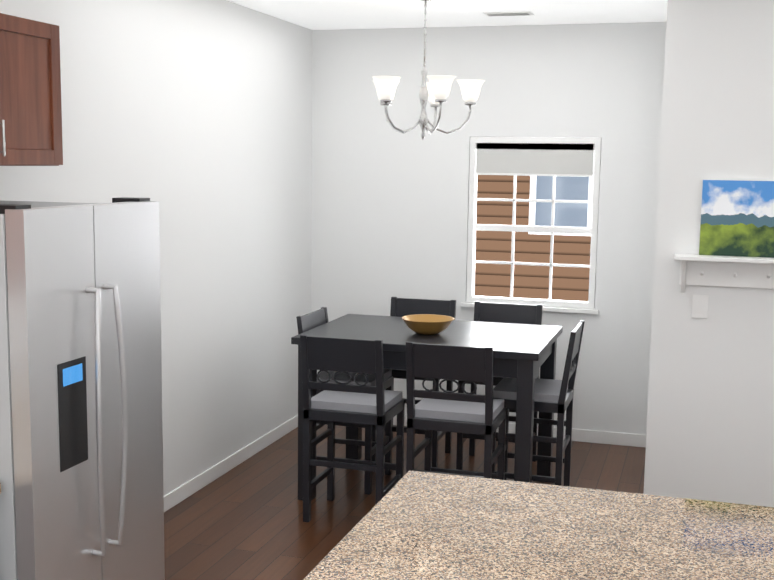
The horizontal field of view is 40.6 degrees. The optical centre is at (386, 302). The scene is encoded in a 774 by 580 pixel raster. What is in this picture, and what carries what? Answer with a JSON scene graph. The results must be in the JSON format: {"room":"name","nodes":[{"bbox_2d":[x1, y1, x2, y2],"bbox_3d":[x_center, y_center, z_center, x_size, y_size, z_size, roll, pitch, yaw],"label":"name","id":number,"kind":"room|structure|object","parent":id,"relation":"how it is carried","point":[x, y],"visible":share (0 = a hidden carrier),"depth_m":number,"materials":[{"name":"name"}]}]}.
{"room":"kitchen","nodes":[
{"label":"kitchen","id":0,"kind":"room"},
{"bbox_2d":[0,0,312,495],"bbox_3d":[-2.107,0.080,2.968,0.120,2.900,10.540,3,8,16],"label":"wall","id":1,"kind":"structure","parent":0,"point":[193,118],"depth_m":6.16,"materials":[{"name":"white paint"}]},
{"bbox_2d":[0,13,62,165],"bbox_3d":[-1.578,-0.774,3.778,0.337,0.550,0.886,3,8,16],"label":"upper cabinet","id":2,"kind":"object","parent":1,"relation":"attached to","point":[30,108],"visible":1,"depth_m":3.93,"materials":[{"name":"brown wood"}]},
{"bbox_2d":[164,414,297,511],"bbox_3d":[-1.088,1.056,6.341,0.012,0.090,3.548,3,8,16],"label":"baseboard","id":3,"kind":"structure","parent":1,"relation":"attached to","point":[176,496],"depth_m":6.58,"materials":[{"name":"white"}]},
{"bbox_2d":[164,424,645,579],"bbox_3d":[0.297,1.678,2.595,5.100,0.100,10.820,3,8,16],"label":"floor","id":4,"kind":"structure","parent":0,"point":[243,520],"depth_m":5.97,"materials":[{"name":"brown wood"}]},
{"bbox_2d":[0,197,164,579],"bbox_3d":[-1.344,0.520,3.890,0.803,1.802,0.860,3,8,16],"label":"refrigerator","id":5,"kind":"object","parent":4,"relation":"on","point":[81,461],"visible":1,"depth_m":3.62,"materials":[{"name":"grey metal"}]},
{"bbox_2d":[296,307,392,494],"bbox_3d":[-0.254,0.580,6.400,0.470,1.040,0.450,3,8,16],"label":"chair","id":6,"kind":"object","parent":4,"relation":"on","point":[311,320],"visible":0.23,"depth_m":6.28,"materials":[{"name":"black wood"}]},
{"bbox_2d":[300,335,404,521],"bbox_3d":[-0.184,0.668,5.753,0.450,1.040,0.470,3,8,16],"label":"chair","id":7,"kind":"object","parent":4,"relation":"on","point":[378,405],"visible":0.94,"depth_m":5.57,"materials":[{"name":"black wood"}]},
{"bbox_2d":[372,297,455,466],"bbox_3d":[0.176,0.513,6.940,0.450,1.040,0.470,3,8,16],"label":"chair","id":8,"kind":"object","parent":4,"relation":"on","point":[400,307],"visible":0.17,"depth_m":7.04,"materials":[{"name":"black wood"}]},
{"bbox_2d":[291,314,562,500],"bbox_3d":[0.266,0.645,6.272,1.405,0.960,1.000,3,8,16],"label":"dining table","id":9,"kind":"object","parent":4,"relation":"on","point":[523,353],"visible":0.69,"depth_m":6.01,"materials":[{"name":"black wood"}]},
{"bbox_2d":[401,314,453,334],"bbox_3d":[0.238,0.133,6.129,0.312,0.090,0.312,3,8,16],"label":"decorative bowl","id":10,"kind":"object","parent":9,"relation":"on","point":[428,324],"visible":1,"depth_m":6.06,"materials":[{"name":"wood"}]},
{"bbox_2d":[406,341,506,479],"bbox_3d":[0.371,0.699,5.589,0.450,1.040,0.470,3,8,16],"label":"chair","id":11,"kind":"object","parent":4,"relation":"on","point":[431,411],"visible":0.85,"depth_m":5.39,"materials":[{"name":"black wood"}]},
{"bbox_2d":[456,301,542,469],"bbox_3d":[0.731,0.543,6.775,0.450,1.040,0.470,3,8,16],"label":"chair","id":12,"kind":"object","parent":4,"relation":"on","point":[507,313],"visible":0.15,"depth_m":6.89,"materials":[{"name":"black wood"}]},
{"bbox_2d":[492,320,584,486],"bbox_3d":[0.873,0.636,6.107,0.470,1.040,0.450,3,8,16],"label":"chair","id":13,"kind":"object","parent":4,"relation":"on","point":[552,396],"visible":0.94,"depth_m":5.95,"materials":[{"name":"black wood"}]},
{"bbox_3d":[-0.038,1.310,1.674,0.921,0.868,3.730,3,8,16],"label":"cabinet","id":14,"kind":"object","parent":4,"relation":"on","visible":0},
{"bbox_2d":[303,470,773,579],"bbox_3d":[0.147,0.967,1.610,1.300,0.252,3.800,3,8,16],"label":"countertop","id":15,"kind":"structure","parent":14,"relation":"on","point":[415,525],"depth_m":2.96,"materials":[{"name":"stone"}]},
{"bbox_2d":[228,0,666,29],"bbox_3d":[0.339,-1.294,2.193,5.100,0.100,10.820,3,8,16],"label":"ceiling","id":16,"kind":"structure","parent":0,"point":[335,14],"depth_m":6.63,"materials":[{"name":"white paint"}]},
{"bbox_2d":[372,0,484,139],"bbox_3d":[0.223,-1.353,6.049,0.680,0.819,0.654,3,8,16],"label":"chandelier","id":17,"kind":"object","parent":16,"relation":"hanging from","point":[435,91],"visible":1,"depth_m":5.99,"materials":[{"name":"silver metal"}]},
{"bbox_2d":[483,11,533,16],"bbox_3d":[0.775,-1.838,6.661,0.300,0.009,0.150,3,8,16],"label":"ceiling vent","id":18,"kind":"object","parent":16,"relation":"in","point":[501,14],"visible":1,"depth_m":6.59,"materials":[{"name":"white metal"}]},
{"bbox_2d":[311,22,665,434],"bbox_3d":[0.684,-0.499,7.533,2.570,2.900,0.120,3,8,16],"label":"wall","id":19,"kind":"structure","parent":0,"point":[390,205],"depth_m":7.40,"materials":[{"name":"white paint"}]},
{"bbox_2d":[393,414,645,446],"bbox_3d":[0.659,0.903,7.652,2.536,0.090,0.012,3,8,16],"label":"baseboard","id":20,"kind":"structure","parent":19,"relation":"attached to","point":[581,435],"depth_m":7.39,"materials":[{"name":"white"}]},
{"bbox_2d":[460,137,601,313],"bbox_3d":[1.025,-0.556,7.387,0.980,1.212,0.125,3,8,16],"label":"window unit","id":21,"kind":"structure","parent":19,"relation":"in","point":[554,157],"depth_m":7.35,"materials":[{"name":"white wood"}]},
{"bbox_2d":[644,0,773,506],"bbox_3d":[2.128,-0.301,6.224,0.960,2.900,1.820,3,8,16],"label":"wall","id":22,"kind":"structure","parent":0,"point":[710,426],"depth_m":5.43,"materials":[{"name":"white paint"}]},
{"bbox_2d":[674,254,773,292],"bbox_3d":[1.847,-0.128,5.292,0.770,0.200,0.150,3,8,16],"label":"shelf","id":23,"kind":"object","parent":22,"relation":"attached to","point":[728,271],"visible":0.98,"depth_m":5.36,"materials":[{"name":"white wood"}]},
{"bbox_2d":[699,180,773,257],"bbox_3d":[1.859,-0.426,5.310,0.510,0.384,0.025,3,8,16],"label":"picture","id":24,"kind":"object","parent":23,"relation":"on","point":[737,217],"visible":0.89,"depth_m":5.32,"materials":[{"name":"multicoloured paper"}]},
{"bbox_3d":[2.582,0.373,1.293,0.120,2.900,9.990,3,8,16],"label":"wall","id":25,"kind":"structure","parent":0,"visible":0},
{"bbox_2d":[692,295,708,317],"bbox_3d":[1.630,0.019,5.450,0.080,0.120,0.010,3,8,16],"label":"switch plate","id":26,"kind":"object","parent":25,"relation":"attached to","point":[699,306],"visible":1,"depth_m":5.43,"materials":[{"name":"white plastic"}]},
{"label":"outside","id":27,"kind":"structure","parent":0,"visible":0},
{"bbox_2d":[474,137,593,300],"bbox_3d":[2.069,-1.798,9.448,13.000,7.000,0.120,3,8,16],"label":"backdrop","id":28,"kind":"structure","parent":27,"point":[532,281],"depth_m":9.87,"materials":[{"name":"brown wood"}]}
]}

